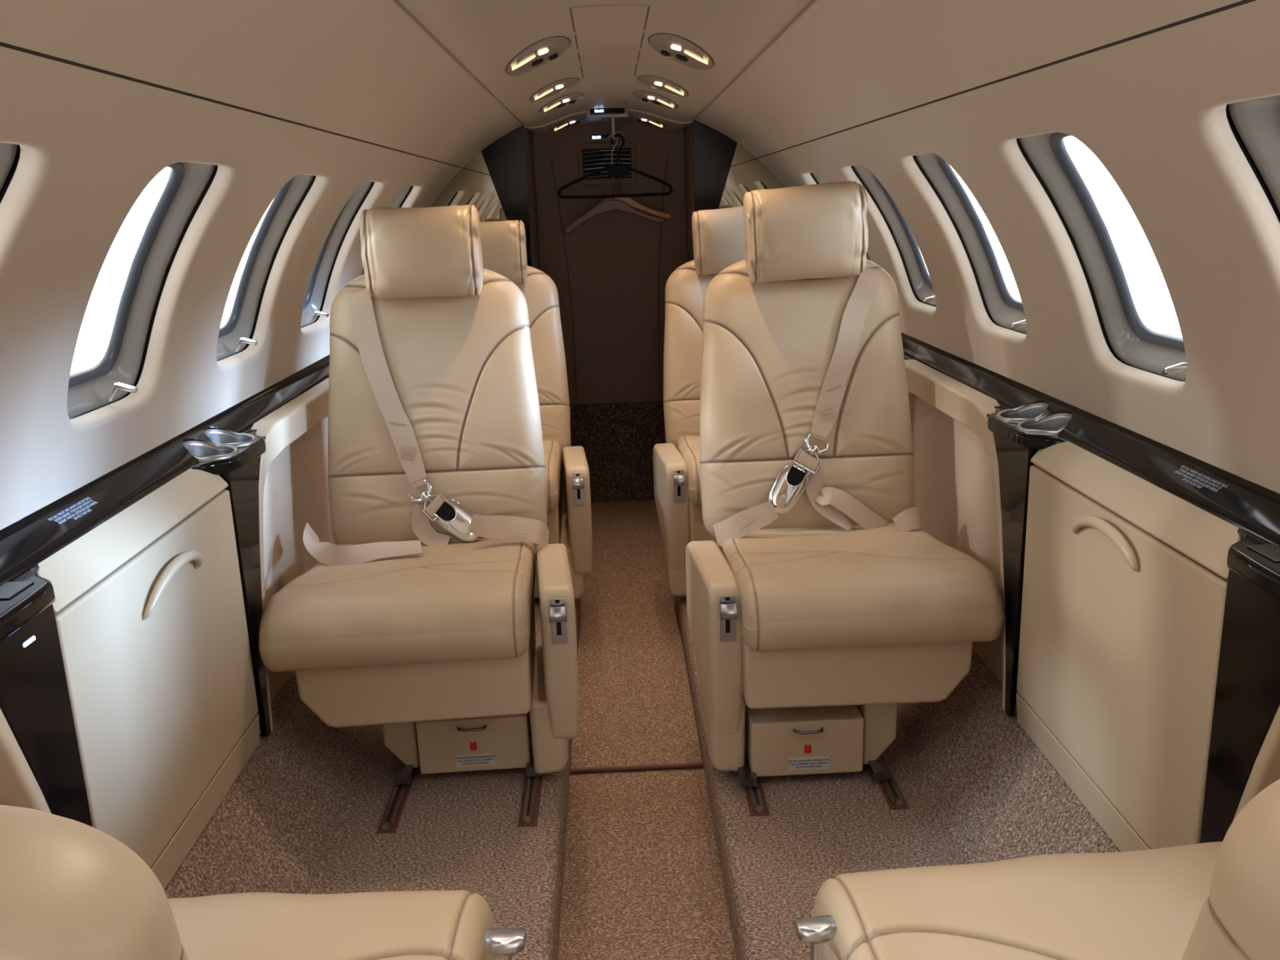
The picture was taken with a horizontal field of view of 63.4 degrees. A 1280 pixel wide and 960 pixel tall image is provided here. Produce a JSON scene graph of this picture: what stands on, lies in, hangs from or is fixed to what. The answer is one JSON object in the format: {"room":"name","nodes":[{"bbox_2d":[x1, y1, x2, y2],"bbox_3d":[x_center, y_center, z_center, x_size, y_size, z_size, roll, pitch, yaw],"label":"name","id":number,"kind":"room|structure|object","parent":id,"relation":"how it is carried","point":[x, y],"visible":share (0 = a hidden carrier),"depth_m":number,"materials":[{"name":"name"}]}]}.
{"room":"aircraft cabin","nodes":[
{"label":"aircraft cabin","id":0,"kind":"room"},
{"bbox_2d":[0,0,540,529],"bbox_3d":[-0.517,0.108,1.414,0.473,1.450,5.310,-2,15,-1],"label":"wall","id":1,"kind":"structure","parent":0,"point":[98,98],"depth_m":1.31,"materials":[{"name":"beige plastic"}]},
{"bbox_2d":[0,142,20,204],"bbox_3d":[-0.673,-0.134,0.915,0.211,0.358,0.302,-2,15,-1],"label":"window","id":2,"kind":"structure","parent":1,"relation":"in","point":[10,153],"depth_m":1.01,"materials":[{"name":"grey plastic"}]},
{"bbox_2d":[66,161,217,418],"bbox_3d":[-0.689,-0.267,1.419,0.211,0.358,0.302,-2,15,-1],"label":"window","id":3,"kind":"structure","parent":1,"relation":"in","point":[117,375],"depth_m":1.52,"materials":[{"name":"grey plastic"}]},
{"bbox_2d":[0,354,329,586],"bbox_3d":[-0.715,0.345,1.206,0.084,0.562,4.800,-2,15,-1],"label":"trim","id":4,"kind":"structure","parent":1,"relation":"attached to","point":[33,539],"depth_m":1.45,"materials":[{"name":"black"}]},
{"bbox_2d":[48,497,96,523],"bbox_3d":[-0.725,0.040,1.333,0.018,0.011,0.104,-2,15,-1],"label":"print","id":5,"kind":"object","parent":4,"relation":"on","point":[64,509],"depth_m":1.33,"materials":[{"name":"white paint"}]},
{"bbox_2d":[216,174,315,361],"bbox_3d":[-0.706,-0.400,1.923,0.211,0.358,0.302,-2,15,-1],"label":"window","id":6,"kind":"structure","parent":1,"relation":"in","point":[236,335],"depth_m":2.03,"materials":[{"name":"grey plastic"}]},
{"bbox_2d":[301,181,374,328],"bbox_3d":[-0.722,-0.533,2.427,0.211,0.358,0.302,-2,15,-1],"label":"window","id":7,"kind":"structure","parent":1,"relation":"in","point":[317,287],"depth_m":2.54,"materials":[{"name":"grey plastic"}]},
{"bbox_2d":[360,186,413,275],"bbox_3d":[-0.738,-0.666,2.931,0.211,0.358,0.302,-2,15,-1],"label":"window","id":8,"kind":"structure","parent":1,"relation":"in","point":[402,198],"depth_m":3.03,"materials":[{"name":"grey plastic"}]},
{"bbox_2d":[393,0,815,137],"bbox_3d":[-0.034,-0.611,1.235,0.542,0.056,5.300,-2,15,-1],"label":"ceiling","id":9,"kind":"structure","parent":0,"point":[609,49],"depth_m":1.80,"materials":[{"name":"beige plastic"}]},
{"bbox_2d":[505,35,570,75],"bbox_3d":[-0.194,-0.801,1.966,0.132,0.043,0.303,-2,15,-1],"label":"reading lamp","id":10,"kind":"object","parent":9,"relation":"attached to","point":[543,51],"visible":1,"depth_m":1.92,"materials":[{"name":"brown plastic"}]},
{"bbox_2d":[511,55,535,70],"bbox_3d":[-0.218,-0.786,1.940,0.068,0.028,0.010,11,20,41],"label":"diffuser","id":11,"kind":"object","parent":10,"relation":"attached to","point":[518,63],"depth_m":1.94,"materials":[{"name":"white plastic"}]},
{"bbox_2d":[529,77,579,101],"bbox_3d":[-0.208,-0.950,2.526,0.127,0.042,0.243,-2,15,-1],"label":"reading lamp","id":12,"kind":"object","parent":9,"relation":"attached to","point":[552,89],"visible":1,"depth_m":2.48,"materials":[{"name":"brown plastic"}]},
{"bbox_2d":[534,88,553,100],"bbox_3d":[-0.233,-0.936,2.506,0.068,0.028,0.010,12,20,43],"label":"diffuser","id":13,"kind":"object","parent":12,"relation":"attached to","point":[540,95],"depth_m":2.50,"materials":[{"name":"white plastic"}]},
{"bbox_2d":[539,93,583,112],"bbox_3d":[-0.216,-1.038,2.854,0.127,0.042,0.243,-2,15,-1],"label":"reading lamp","id":14,"kind":"object","parent":9,"relation":"attached to","point":[568,99],"visible":1,"depth_m":2.81,"materials":[{"name":"brown plastic"}]},
{"bbox_2d":[543,102,560,111],"bbox_3d":[-0.240,-1.024,2.834,0.068,0.028,0.010,11,20,41],"label":"diffuser","id":15,"kind":"object","parent":14,"relation":"attached to","point":[547,108],"depth_m":2.83,"materials":[{"name":"white"}]},
{"bbox_2d":[551,115,586,131],"bbox_3d":[-0.244,-1.217,3.541,0.124,0.042,0.202,-2,15,-1],"label":"reading lamp","id":16,"kind":"object","parent":9,"relation":"attached to","point":[569,122],"visible":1,"depth_m":3.50,"materials":[{"name":"brown"}]},
{"bbox_2d":[586,107,628,118],"bbox_3d":[-0.103,-1.159,3.266,0.130,0.030,0.022,-2,15,-1],"label":"display","id":17,"kind":"object","parent":9,"relation":"attached to","point":[604,112],"visible":0.99,"depth_m":3.26,"materials":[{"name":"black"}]},
{"bbox_2d":[611,117,615,141],"bbox_3d":[-0.093,-1.217,3.587,0.010,0.076,0.160,-2,15,-1],"label":"post","id":18,"kind":"object","parent":9,"relation":"attached to","point":[612,118],"visible":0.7,"depth_m":3.55,"materials":[{"name":"grey plastic"}]},
{"bbox_2d":[563,134,666,233],"bbox_3d":[-0.094,-1.038,3.629,0.364,0.328,0.014,-2,15,-1],"label":"hanger","id":19,"kind":"object","parent":18,"relation":"hanging from","point":[606,206],"visible":0.98,"depth_m":3.65,"materials":[{"name":"brown wood"}]},
{"bbox_2d":[557,133,672,198],"bbox_3d":[-0.089,-1.084,3.576,0.399,0.210,0.010,-2,15,-1],"label":"hanger","id":20,"kind":"object","parent":18,"relation":"hanging from","point":[617,169],"visible":1,"depth_m":3.58,"materials":[{"name":"black plastic"}]},
{"bbox_2d":[576,131,671,228],"bbox_3d":[-0.072,-1.066,3.679,0.364,0.328,0.014,-2,15,-1],"label":"hanger","id":21,"kind":"object","parent":18,"relation":"hanging from","point":[628,201],"visible":0.5,"depth_m":3.70,"materials":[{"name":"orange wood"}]},
{"bbox_2d":[630,114,666,127],"bbox_3d":[0.028,-1.228,3.547,0.124,0.042,0.202,-2,15,-1],"label":"reading lamp","id":22,"kind":"object","parent":9,"relation":"attached to","point":[641,118],"visible":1,"depth_m":3.50,"materials":[{"name":"brown"}]},
{"bbox_2d":[632,90,678,108],"bbox_3d":[0.044,-1.048,2.860,0.127,0.042,0.243,-2,15,-1],"label":"reading lamp","id":23,"kind":"object","parent":9,"relation":"attached to","point":[647,96],"visible":1,"depth_m":2.82,"materials":[{"name":"brown plastic"}]},
{"bbox_2d":[657,99,673,107],"bbox_3d":[0.070,-1.036,2.841,0.010,0.028,0.068,12,20,43],"label":"diffuser","id":24,"kind":"object","parent":23,"relation":"attached to","point":[659,101],"depth_m":2.83,"materials":[{"name":"white"}]},
{"bbox_2d":[637,75,688,97],"bbox_3d":[0.057,-0.960,2.532,0.127,0.042,0.243,-2,15,-1],"label":"reading lamp","id":25,"kind":"object","parent":9,"relation":"attached to","point":[664,85],"visible":1,"depth_m":2.49,"materials":[{"name":"brown plastic"}]},
{"bbox_2d":[664,85,683,95],"bbox_3d":[0.083,-0.949,2.512,0.010,0.028,0.068,11,20,41],"label":"diffuser","id":26,"kind":"object","parent":25,"relation":"attached to","point":[676,90],"depth_m":2.50,"materials":[{"name":"white plastic"}]},
{"bbox_2d":[648,32,714,70],"bbox_3d":[0.079,-0.812,1.972,0.132,0.043,0.303,-2,15,-1],"label":"reading lamp","id":27,"kind":"object","parent":9,"relation":"attached to","point":[677,48],"visible":1,"depth_m":1.93,"materials":[{"name":"brown plastic"}]},
{"bbox_2d":[684,50,707,64],"bbox_3d":[0.105,-0.798,1.947,0.010,0.028,0.068,12,20,43],"label":"diffuser","id":28,"kind":"object","parent":27,"relation":"attached to","point":[700,57],"depth_m":1.94,"materials":[{"name":"white plastic"}]},
{"bbox_2d":[533,121,686,502],"bbox_3d":[-0.094,-0.616,3.974,0.580,1.450,0.039,-2,15,-1],"label":"door","id":29,"kind":"structure","parent":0,"point":[610,274],"depth_m":3.94,"materials":[{"name":"brown wood"}]},
{"bbox_2d":[591,134,608,140],"bbox_3d":[-0.145,-1.254,3.793,0.060,0.020,0.007,-2,15,-1],"label":"display","id":30,"kind":"object","parent":29,"relation":"attached to","point":[595,137],"visible":1,"depth_m":3.79,"materials":[{"name":"black"}]},
{"bbox_2d":[577,141,635,185],"bbox_3d":[-0.122,-1.167,3.820,0.210,0.150,0.010,-2,15,-1],"label":"air vent","id":31,"kind":"object","parent":29,"relation":"in","point":[593,160],"visible":0.84,"depth_m":3.82,"materials":[{"name":"brown"}]},
{"bbox_2d":[164,481,1120,959],"bbox_3d":[0.008,0.640,1.577,1.520,0.295,5.320,-2,15,-1],"label":"floor","id":32,"kind":"structure","parent":0,"point":[670,864],"depth_m":1.78,"materials":[{"name":"carpet"}]},
{"bbox_2d":[0,708,51,813],"bbox_3d":[-0.657,0.470,0.771,0.054,0.519,0.855,-2,15,-1],"label":"side armrest","id":33,"kind":"object","parent":32,"relation":"on","point":[19,787],"visible":0.3,"depth_m":1.08,"materials":[{"name":"beige leather"}]},
{"bbox_2d":[0,564,92,826],"bbox_3d":[-0.682,0.353,1.165,0.104,0.535,0.362,-2,15,-1],"label":"console","id":34,"kind":"object","parent":32,"relation":"on","point":[35,704],"visible":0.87,"depth_m":1.12,"materials":[{"name":"black wood"}]},
{"bbox_2d":[23,635,35,647],"bbox_3d":[-0.651,0.172,1.104,0.004,0.005,0.022,-2,15,-1],"label":"indicator light","id":35,"kind":"object","parent":34,"relation":"attached to","point":[28,641],"depth_m":1.10,"materials":[{"name":"white plastic"}]},
{"bbox_2d":[37,468,259,889],"bbox_3d":[-0.673,0.282,1.480,0.074,0.516,0.554,-2,15,-1],"label":"storage cabinet","id":36,"kind":"object","parent":32,"relation":"on","point":[148,606],"visible":0.84,"depth_m":1.42,"materials":[{"name":"cream plastic"}]},
{"bbox_2d":[182,429,271,737],"bbox_3d":[-0.701,0.189,1.787,0.101,0.535,0.362,-2,15,-1],"label":"console","id":37,"kind":"object","parent":32,"relation":"on","point":[233,455],"visible":0.82,"depth_m":1.77,"materials":[{"name":"black"}]},
{"bbox_2d":[0,804,526,959],"bbox_3d":[-0.341,0.389,0.774,0.536,0.945,0.558,-2,15,1],"label":"leather armchair","id":38,"kind":"object","parent":32,"relation":"on","point":[70,890],"visible":1,"depth_m":0.53,"materials":[{"name":"beige leather"}]},
{"bbox_2d":[168,890,496,959],"bbox_3d":[-0.375,0.506,0.859,0.458,0.124,0.448,-2,15,1],"label":"seat cushion","id":39,"kind":"object","parent":38,"relation":"on","point":[403,925],"depth_m":0.96,"materials":[{"name":"leather"}]},
{"bbox_2d":[251,377,336,733],"bbox_3d":[-0.703,0.096,2.188,0.054,0.519,0.855,-2,15,-1],"label":"wall panel","id":40,"kind":"object","parent":32,"relation":"on","point":[294,490],"visible":0.3,"depth_m":2.10,"materials":[{"name":"beige plastic"}]},
{"bbox_2d":[376,767,417,833],"bbox_3d":[-0.455,0.537,2.099,0.034,0.016,0.588,-2,15,-1],"label":"track","id":41,"kind":"object","parent":32,"relation":"on","point":[390,820],"visible":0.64,"depth_m":1.88,"materials":[{"name":"brown metal"}]},
{"bbox_2d":[480,125,533,266],"bbox_3d":[-0.419,-0.499,3.477,0.143,1.311,0.027,-2,15,-1],"label":"divider panel","id":42,"kind":"object","parent":32,"relation":"on","point":[505,158],"visible":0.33,"depth_m":3.34,"materials":[{"name":"black"}]},
{"bbox_2d":[517,772,542,826],"bbox_3d":[-0.207,0.527,2.105,0.034,0.016,0.588,-2,15,-1],"label":"track","id":43,"kind":"object","parent":32,"relation":"on","point":[530,805],"visible":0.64,"depth_m":1.89,"materials":[{"name":"brown metal"}]},
{"bbox_2d":[258,204,578,785],"bbox_3d":[-0.406,0.010,2.007,0.540,1.049,0.622,-3,15,-3],"label":"leather armchair","id":44,"kind":"object","parent":43,"relation":"on","point":[418,624],"visible":1,"depth_m":2.03,"materials":[{"name":"beige leather"}]},
{"bbox_2d":[258,537,535,671],"bbox_3d":[-0.435,0.214,1.969,0.458,0.124,0.448,-3,15,-3],"label":"seat cushion","id":45,"kind":"object","parent":44,"relation":"on","point":[394,604],"depth_m":1.78,"materials":[{"name":"leather"}]},
{"bbox_2d":[359,204,483,299],"bbox_3d":[-0.437,-0.458,2.087,0.232,0.183,0.136,-3,1,-3],"label":"headrest pillow","id":46,"kind":"object","parent":44,"relation":"on","point":[434,252],"depth_m":2.03,"materials":[{"name":"leather"}]},
{"bbox_2d":[480,220,592,599],"bbox_3d":[-0.418,-0.202,2.891,0.540,1.008,0.648,-3,15,-2],"label":"leather armchair","id":47,"kind":"object","parent":32,"relation":"on","point":[504,249],"visible":0.31,"depth_m":2.95,"materials":[{"name":"beige leather"}]},
{"bbox_2d":[480,220,527,284],"bbox_3d":[-0.446,-0.655,2.993,0.232,0.183,0.136,-3,-2,-2],"label":"headrest pillow","id":48,"kind":"object","parent":47,"relation":"on","point":[504,249],"depth_m":2.94,"materials":[{"name":"leather"}]},
{"bbox_2d":[542,440,562,511],"bbox_3d":[-0.449,-0.015,2.835,0.458,0.124,0.448,-3,15,-2],"label":"seat cushion","id":49,"kind":"object","parent":47,"relation":"on","point":[553,450],"depth_m":2.69,"materials":[{"name":"leather"}]},
{"bbox_2d":[570,499,702,773],"bbox_3d":[-0.038,0.347,3.167,0.279,0.016,2.053,-2,15,-1],"label":"carpet runner","id":50,"kind":"object","parent":32,"relation":"on","point":[636,711],"visible":0.98,"depth_m":2.69,"materials":[{"name":"brown carpet"}]},
{"bbox_2d":[653,206,745,596],"bbox_3d":[0.297,-0.240,2.904,0.524,1.027,0.648,-3,15,-2],"label":"leather armchair","id":51,"kind":"object","parent":32,"relation":"on","point":[717,234],"visible":0.35,"depth_m":2.96,"materials":[{"name":"beige leather"}]},
{"bbox_2d":[676,435,702,506],"bbox_3d":[0.343,-0.047,2.853,0.454,0.124,0.448,-3,15,-2],"label":"seat cushion","id":52,"kind":"object","parent":51,"relation":"on","point":[687,446],"depth_m":2.71,"materials":[{"name":"leather"}]},
{"bbox_2d":[691,206,745,275],"bbox_3d":[0.275,-0.697,3.004,0.244,0.194,0.134,-3,-2,-2],"label":"headrest pillow","id":53,"kind":"object","parent":51,"relation":"on","point":[717,234],"depth_m":2.95,"materials":[{"name":"leather"}]},
{"bbox_2d":[692,120,737,211],"bbox_3d":[0.261,-0.526,3.492,0.143,1.311,0.027,-2,15,-1],"label":"divider panel","id":54,"kind":"object","parent":32,"relation":"on","point":[713,152],"visible":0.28,"depth_m":3.35,"materials":[{"name":"black plastic"}]},
{"bbox_2d":[743,777,769,816],"bbox_3d":[0.203,0.511,2.114,0.034,0.016,0.588,-2,15,-1],"label":"track","id":55,"kind":"object","parent":32,"relation":"on","point":[757,803],"visible":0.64,"depth_m":1.86,"materials":[{"name":"brown metal"}]},
{"bbox_2d":[685,181,1005,787],"bbox_3d":[0.353,-0.026,2.012,0.523,1.068,0.620,-2,15,-2],"label":"leather armchair","id":56,"kind":"object","parent":55,"relation":"on","point":[824,604],"visible":1,"depth_m":2.04,"materials":[{"name":"beige leather"}]},
{"bbox_2d":[742,181,868,284],"bbox_3d":[0.333,-0.499,2.089,0.244,0.194,0.134,-2,1,-2],"label":"headrest pillow","id":57,"kind":"object","parent":56,"relation":"on","point":[817,233],"depth_m":2.04,"materials":[{"name":"leather"}]},
{"bbox_2d":[718,522,1005,652],"bbox_3d":[0.398,0.183,1.979,0.454,0.124,0.448,-2,15,-2],"label":"seat cushion","id":58,"kind":"object","parent":56,"relation":"on","point":[795,587],"depth_m":1.80,"materials":[{"name":"leather"}]},
{"bbox_2d":[876,754,909,809],"bbox_3d":[0.452,0.501,2.119,0.034,0.016,0.588,-2,15,-1],"label":"track","id":59,"kind":"object","parent":32,"relation":"on","point":[894,797],"visible":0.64,"depth_m":1.87,"materials":[{"name":"brown"}]},
{"bbox_2d":[904,359,1018,712],"bbox_3d":[0.647,0.055,2.174,0.054,0.519,0.855,-2,15,-1],"label":"wall panel","id":60,"kind":"object","parent":32,"relation":"on","point":[957,487],"visible":0.42,"depth_m":2.11,"materials":[{"name":"beige plastic"}]},
{"bbox_2d":[986,402,1071,716],"bbox_3d":[0.670,0.147,1.774,0.101,0.535,0.362,-2,15,-1],"label":"console","id":61,"kind":"object","parent":32,"relation":"on","point":[1018,432],"visible":0.83,"depth_m":1.76,"materials":[{"name":"black"}]},
{"bbox_2d":[794,778,1279,959],"bbox_3d":[0.381,0.360,0.790,0.536,0.945,0.557,-3,15,-4],"label":"leather armchair","id":62,"kind":"object","parent":32,"relation":"on","point":[1215,900],"visible":1,"depth_m":0.94,"materials":[{"name":"beige leather"}]},
{"bbox_2d":[811,841,1222,959],"bbox_3d":[0.419,0.474,0.877,0.458,0.124,0.448,-3,15,-4],"label":"seat cushion","id":63,"kind":"object","parent":62,"relation":"on","point":[1143,904],"depth_m":0.96,"materials":[{"name":"leather"}]},
{"bbox_2d":[1016,440,1239,852],"bbox_3d":[0.663,0.241,1.466,0.074,0.516,0.554,-2,15,-1],"label":"storage cabinet","id":64,"kind":"object","parent":32,"relation":"on","point":[1125,580],"visible":0.87,"depth_m":1.40,"materials":[{"name":"beige plastic"}]},
{"bbox_2d":[1200,528,1279,843],"bbox_3d":[0.692,0.311,1.151,0.104,0.535,0.362,-2,15,-1],"label":"console","id":65,"kind":"object","parent":32,"relation":"on","point":[1246,704],"visible":0.62,"depth_m":1.12,"materials":[{"name":"black wood"}]},
{"bbox_2d":[1231,705,1279,822],"bbox_3d":[0.693,0.429,0.757,0.054,0.519,0.855,-2,15,-1],"label":"side armrest","id":66,"kind":"object","parent":32,"relation":"on","point":[1265,771],"visible":0.13,"depth_m":1.09,"materials":[{"name":"beige leather"}]},
{"bbox_2d":[683,0,1279,493],"bbox_3d":[0.495,0.069,1.436,0.473,1.450,5.310,-2,15,-1],"label":"wall","id":67,"kind":"structure","parent":0,"point":[1147,86],"depth_m":1.31,"materials":[{"name":"beige plastic"}]},
{"bbox_2d":[809,172,871,261],"bbox_3d":[0.590,-0.710,2.929,0.211,0.358,0.302,-2,15,-1],"label":"window","id":68,"kind":"structure","parent":67,"relation":"in","point":[819,180],"depth_m":3.02,"materials":[{"name":"grey plastic"}]},
{"bbox_2d":[850,164,936,306],"bbox_3d":[0.606,-0.577,2.425,0.211,0.358,0.302,-2,15,-1],"label":"window","id":69,"kind":"structure","parent":67,"relation":"in","point":[918,277],"depth_m":2.54,"materials":[{"name":"grey plastic"}]},
{"bbox_2d":[912,153,1026,334],"bbox_3d":[0.623,-0.444,1.921,0.211,0.358,0.302,-2,15,-1],"label":"window","id":70,"kind":"structure","parent":67,"relation":"in","point":[1002,309],"depth_m":2.03,"materials":[{"name":"grey plastic"}]},
{"bbox_2d":[901,332,1279,546],"bbox_3d":[0.720,0.289,1.238,0.084,0.562,4.800,-2,15,-1],"label":"trim","id":71,"kind":"structure","parent":67,"relation":"attached to","point":[1253,508],"depth_m":1.44,"materials":[{"name":"black"}]},
{"bbox_2d":[1174,465,1227,492],"bbox_3d":[0.703,0.000,1.306,0.018,0.011,0.104,-2,15,-1],"label":"print","id":72,"kind":"object","parent":71,"relation":"on","point":[1188,478],"depth_m":1.30,"materials":[{"name":"white paint"}]},
{"bbox_2d":[1016,132,1186,382],"bbox_3d":[0.639,-0.311,1.417,0.211,0.358,0.302,-2,15,-1],"label":"window","id":73,"kind":"structure","parent":67,"relation":"in","point":[1126,337],"depth_m":1.52,"materials":[{"name":"grey plastic"}]},
{"bbox_2d":[1226,94,1279,228],"bbox_3d":[0.655,-0.178,0.913,0.211,0.358,0.302,-2,15,-1],"label":"window","id":74,"kind":"structure","parent":67,"relation":"in","point":[1255,124],"depth_m":1.00,"materials":[{"name":"grey plastic"}]},
{"bbox_3d":[-0.568,0.002,3.615,0.472,0.520,0.018,-2,15,-1],"label":"wall","id":75,"kind":"structure","parent":0,"visible":0},
{"bbox_2d":[430,151,506,222],"bbox_3d":[-0.589,-0.647,3.438,0.470,0.844,0.012,-2,15,-1],"label":"mirror","id":76,"kind":"object","parent":75,"relation":"attached to","point":[473,184],"visible":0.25,"depth_m":3.36,"materials":[{"name":"clear glass"}]},
{"bbox_3d":[0.443,-0.037,3.638,0.472,0.520,0.018,-2,15,-1],"label":"wall","id":77,"kind":"structure","parent":0,"visible":0},
{"bbox_2d":[718,142,785,208],"bbox_3d":[0.420,-0.686,3.460,0.470,0.844,0.012,-2,15,-1],"label":"mirror","id":78,"kind":"object","parent":77,"relation":"attached to","point":[747,173],"visible":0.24,"depth_m":3.38,"materials":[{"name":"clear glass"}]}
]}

